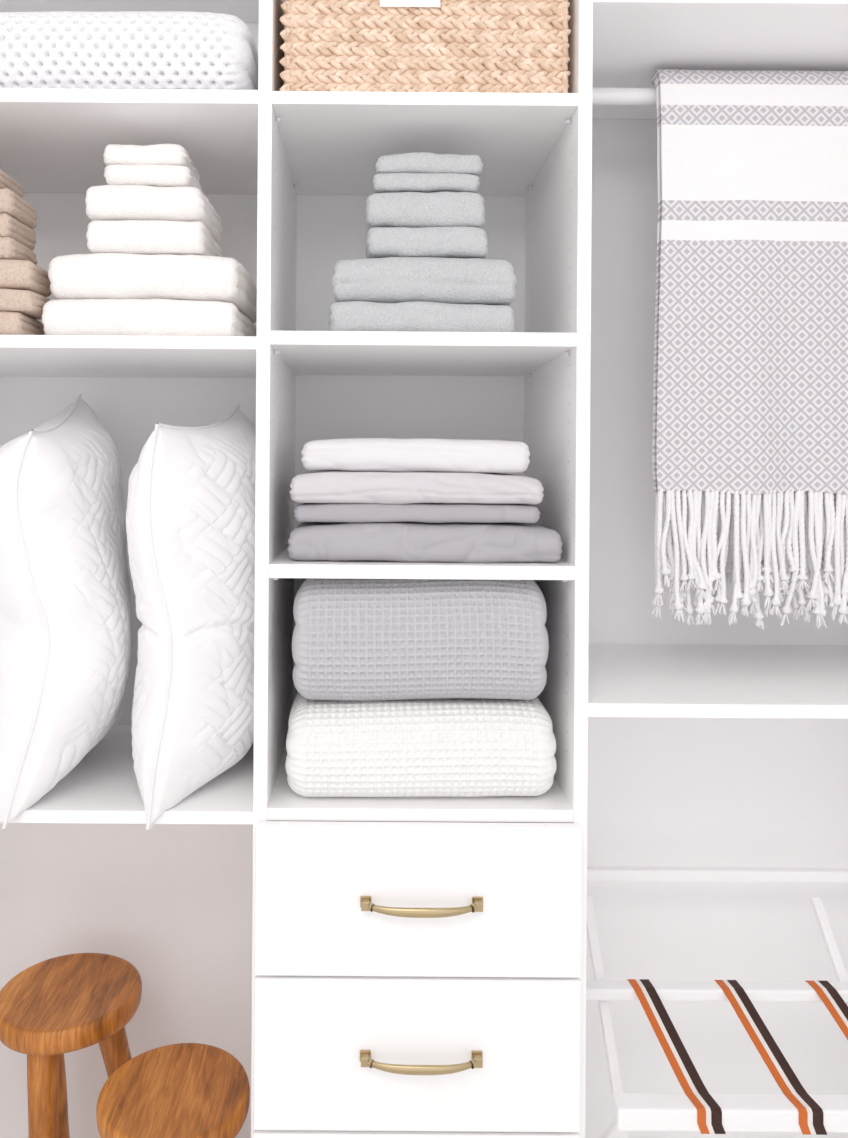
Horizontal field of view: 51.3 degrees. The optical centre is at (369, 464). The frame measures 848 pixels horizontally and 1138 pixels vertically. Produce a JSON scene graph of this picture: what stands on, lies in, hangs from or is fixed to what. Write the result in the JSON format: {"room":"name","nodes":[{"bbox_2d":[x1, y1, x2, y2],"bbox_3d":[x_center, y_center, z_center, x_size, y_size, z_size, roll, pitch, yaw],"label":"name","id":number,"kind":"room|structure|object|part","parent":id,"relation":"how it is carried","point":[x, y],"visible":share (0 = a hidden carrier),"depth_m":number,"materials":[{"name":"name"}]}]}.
{"room":"linen closet","nodes":[
{"label":"linen closet","id":0,"kind":"room"},
{"bbox_2d":[0,22,847,1137],"bbox_3d":[0.099,0.126,1.935,3.400,2.750,0.100,0,0,0],"label":"wall","id":1,"kind":"structure","parent":0,"point":[174,902],"depth_m":1.89,"materials":[{"name":"paint"}]},
{"bbox_3d":[0.089,1.551,0.096,3.400,0.100,3.777,0,0,0],"label":"floor","id":2,"kind":"structure","parent":0,"visible":0},
{"bbox_2d":[0,953,141,1137],"bbox_3d":[-0.566,1.244,1.666,0.261,0.514,0.301,0,0,21],"label":"wooden stool","id":3,"kind":"object","parent":2,"relation":"on","point":[54,1007],"visible":0.91,"depth_m":1.61,"materials":[{"name":"brown wood"}]},
{"bbox_3d":[-0.578,1.261,1.562,0.055,0.475,0.112,0,0,-27],"label":"leg","id":4,"kind":"part","parent":3,"relation":"part of","materials":[{"name":"brown wood"}]},
{"bbox_3d":[-0.628,1.261,1.739,0.057,0.478,0.138,0,0,0],"label":"leg","id":5,"kind":"part","parent":3,"relation":"part of","materials":[{"name":"brown wood"}]},
{"bbox_3d":[-0.566,1.009,1.657,0.264,0.044,0.261,0,0,0],"label":"seat","id":6,"kind":"part","parent":3,"relation":"part of","materials":[{"name":"brown wood"}]},
{"bbox_3d":[-0.468,1.262,1.714,0.160,0.480,0.056,0,0,-29],"label":"leg","id":7,"kind":"part","parent":3,"relation":"part of","materials":[{"name":"brown wood"}]},
{"bbox_2d":[96,1043,249,1137],"bbox_3d":[-0.332,1.278,1.496,0.254,0.446,0.264,0,0,0],"label":"wooden stool","id":8,"kind":"object","parent":2,"relation":"on","point":[181,1090],"visible":1,"depth_m":1.48,"materials":[{"name":"brown wood"}]},
{"bbox_2d":[0,0,847,1137],"bbox_3d":[0.109,0.201,1.619,1.924,2.600,0.530,0,0,0],"label":"organizer","id":9,"kind":"object","parent":2,"relation":"on","point":[419,963],"visible":0.84,"depth_m":1.41,"materials":[{"name":"white laminate"}]},
{"bbox_2d":[0,170,51,334],"bbox_3d":[-0.662,-0.348,1.475,0.240,0.276,0.120,0,0,0],"label":"towels","id":10,"kind":"object","parent":9,"relation":"on","point":[24,285],"visible":0.91,"depth_m":1.43,"materials":[{"name":"beige fabric"}]},
{"bbox_2d":[0,394,131,829],"bbox_3d":[-0.571,0.214,1.593,0.269,0.721,0.428,0,0,-17],"label":"quilted pillow","id":11,"kind":"object","parent":9,"relation":"on","point":[66,610],"visible":1,"depth_m":1.42,"materials":[{"name":"fabric"}]},
{"bbox_2d":[0,723,253,824],"bbox_3d":[-0.510,0.564,1.647,0.647,0.021,0.474,0,0,0],"label":"shelf","id":12,"kind":"object","parent":9,"relation":"attached to","point":[103,788],"depth_m":1.47,"materials":[{"name":"white laminate"}]},
{"bbox_2d":[0,335,255,377],"bbox_3d":[-0.505,-0.198,1.647,0.647,0.021,0.474,0,0,0],"label":"shelf","id":13,"kind":"object","parent":9,"relation":"attached to","point":[20,355],"depth_m":1.51,"materials":[{"name":"white laminate"}]},
{"bbox_2d":[0,11,257,89],"bbox_3d":[-0.454,-0.680,1.600,0.529,0.152,0.368,0,0,0],"label":"pillow","id":14,"kind":"object","parent":9,"relation":"on","point":[51,49],"visible":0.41,"depth_m":1.43,"materials":[{"name":"white fabric"}]},
{"bbox_2d":[0,88,257,193],"bbox_3d":[-0.502,-0.592,1.647,0.647,0.022,0.474,0,0,0],"label":"shelf","id":15,"kind":"object","parent":9,"relation":"attached to","point":[53,140],"depth_m":1.53,"materials":[{"name":"white laminate"}]},
{"bbox_2d":[0,0,258,21],"bbox_3d":[-0.500,-0.960,1.647,0.647,0.022,0.474,0,0,0],"label":"shelf","id":16,"kind":"object","parent":9,"relation":"attached to","point":[245,10],"depth_m":1.82,"materials":[{"name":"white laminate"}]},
{"bbox_2d":[42,144,256,335],"bbox_3d":[-0.377,-0.373,1.587,0.335,0.330,0.308,0,0,0],"label":"towels","id":17,"kind":"object","parent":9,"relation":"on","point":[157,266],"visible":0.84,"depth_m":1.45,"materials":[{"name":"white fabric"}]},
{"bbox_2d":[126,405,255,830],"bbox_3d":[-0.297,0.226,1.597,0.221,0.699,0.426,0,0,0],"label":"quilted pillow","id":18,"kind":"object","parent":9,"relation":"on","point":[190,513],"visible":0.88,"depth_m":1.43,"materials":[{"name":"fabric"}]},
{"bbox_3d":[-0.173,0.199,1.646,0.022,2.600,0.476,0,0,0],"label":"panel","id":19,"kind":"part","parent":9,"relation":"part of","materials":[{"name":"white laminate"}]},
{"bbox_3d":[0.073,1.179,1.397,0.516,0.245,0.020,0,0,0],"label":"drawer","id":20,"kind":"part","parent":9,"relation":"part of","materials":[{"name":"white laminate"}]},
{"bbox_3d":[0.075,0.931,1.397,0.516,0.239,0.020,0,0,0],"label":"drawer","id":21,"kind":"part","parent":9,"relation":"part of","materials":[{"name":"white laminate"}]},
{"bbox_3d":[0.076,0.689,1.397,0.516,0.237,0.020,0,0,0],"label":"drawer","id":22,"kind":"part","parent":9,"relation":"part of","materials":[{"name":"white laminate"}]},
{"bbox_2d":[267,747,572,822],"bbox_3d":[0.081,0.561,1.647,0.490,0.021,0.474,0,0,0],"label":"shelf","id":23,"kind":"object","parent":9,"relation":"attached to","point":[284,805],"depth_m":1.41,"materials":[{"name":"white laminate"}]},
{"bbox_2d":[285,692,556,796],"bbox_3d":[0.084,0.474,1.615,0.455,0.153,0.409,0,0,0],"label":"blanket","id":24,"kind":"object","parent":9,"relation":"on","point":[447,747],"visible":0.67,"depth_m":1.42,"materials":[{"name":"white fabric"}]},
{"bbox_2d":[292,578,548,700],"bbox_3d":[0.084,0.292,1.613,0.426,0.210,0.399,0,0,0],"label":"blanket","id":25,"kind":"object","parent":24,"relation":"on","point":[353,639],"visible":0.75,"depth_m":1.42,"materials":[{"name":"grey fabric"}]},
{"bbox_3d":[0.081,0.932,1.371,0.193,0.019,0.034,0,0,0],"label":"handle","id":26,"kind":"part","parent":9,"relation":"part of","materials":[{"name":"gold metal"}]},
{"bbox_3d":[0.081,0.689,1.371,0.193,0.019,0.034,0,0,0],"label":"handle","id":27,"kind":"part","parent":9,"relation":"part of","materials":[{"name":"gold metal"}]},
{"bbox_2d":[269,545,574,579],"bbox_3d":[0.083,0.172,1.647,0.490,0.022,0.474,0,0,0],"label":"shelf","id":28,"kind":"object","parent":9,"relation":"attached to","point":[281,565],"depth_m":1.41,"materials":[{"name":"white laminate"}]},
{"bbox_2d":[329,152,516,331],"bbox_3d":[0.088,-0.369,1.583,0.316,0.309,0.289,0,0,0],"label":"towels","id":29,"kind":"object","parent":9,"relation":"on","point":[424,268],"visible":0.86,"depth_m":1.46,"materials":[{"name":"grey fabric"}]},
{"bbox_2d":[271,331,576,375],"bbox_3d":[0.086,-0.203,1.647,0.490,0.022,0.474,0,0,0],"label":"shelf","id":30,"kind":"object","parent":9,"relation":"attached to","point":[405,353],"depth_m":1.49,"materials":[{"name":"white laminate"}]},
{"bbox_2d":[279,0,570,92],"bbox_3d":[0.092,-0.710,1.601,0.479,0.222,0.358,0,0,0],"label":"seagrass basket","id":31,"kind":"object","parent":9,"relation":"on","point":[494,46],"visible":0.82,"depth_m":1.43,"materials":[{"name":"wicker"}]},
{"bbox_2d":[272,91,577,195],"bbox_3d":[0.088,-0.587,1.647,0.490,0.021,0.474,0,0,0],"label":"shelf","id":32,"kind":"object","parent":9,"relation":"attached to","point":[332,142],"depth_m":1.53,"materials":[{"name":"white laminate"}]},
{"bbox_3d":[0.339,0.202,1.646,0.022,2.600,0.476,0,0,0],"label":"panel","id":33,"kind":"part","parent":9,"relation":"part of","materials":[{"name":"white laminate"}]},
{"bbox_3d":[0.706,-0.684,1.638,0.698,0.048,0.048,0,0,0],"label":"hanging rod","id":34,"kind":"part","parent":9,"relation":"part of","materials":[{"name":"white metal"}]},
{"bbox_2d":[588,644,847,718],"bbox_3d":[0.698,0.395,1.647,0.698,0.022,0.474,0,0,0],"label":"shelf","id":35,"kind":"object","parent":9,"relation":"attached to","point":[625,680],"depth_m":1.56,"materials":[{"name":"white laminate"}]},
{"bbox_2d":[592,0,847,118],"bbox_3d":[0.706,-0.750,1.647,0.698,0.022,0.474,0,0,0],"label":"shelf","id":36,"kind":"object","parent":9,"relation":"attached to","point":[632,39],"depth_m":1.53,"materials":[{"name":"white laminate"}]},
{"bbox_2d":[652,69,847,629],"bbox_3d":[0.747,-0.214,1.633,0.458,1.033,0.135,0,0,0],"label":"throw blanket","id":37,"kind":"object","parent":9,"relation":"hanging from","point":[750,385],"visible":1,"depth_m":1.59,"materials":[{"name":"fabric"}]},
{"bbox_2d":[586,866,847,1137],"bbox_3d":[0.700,1.155,1.582,0.645,0.691,0.459,0,0,0],"label":"luggage rack","id":38,"kind":"object","parent":2,"relation":"on","point":[695,1109],"visible":0.97,"depth_m":1.54,"materials":[{"name":"white paint"}]},
{"bbox_3d":[0.403,1.274,1.611,0.018,0.449,0.403,0,0,0],"label":"leg","id":39,"kind":"part","parent":38,"relation":"part of","materials":[{"name":"white paint"}]},
{"bbox_3d":[0.428,1.300,1.433,0.018,0.394,0.161,0,0,0],"label":"leg","id":40,"kind":"part","parent":38,"relation":"part of","materials":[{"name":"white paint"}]}
]}

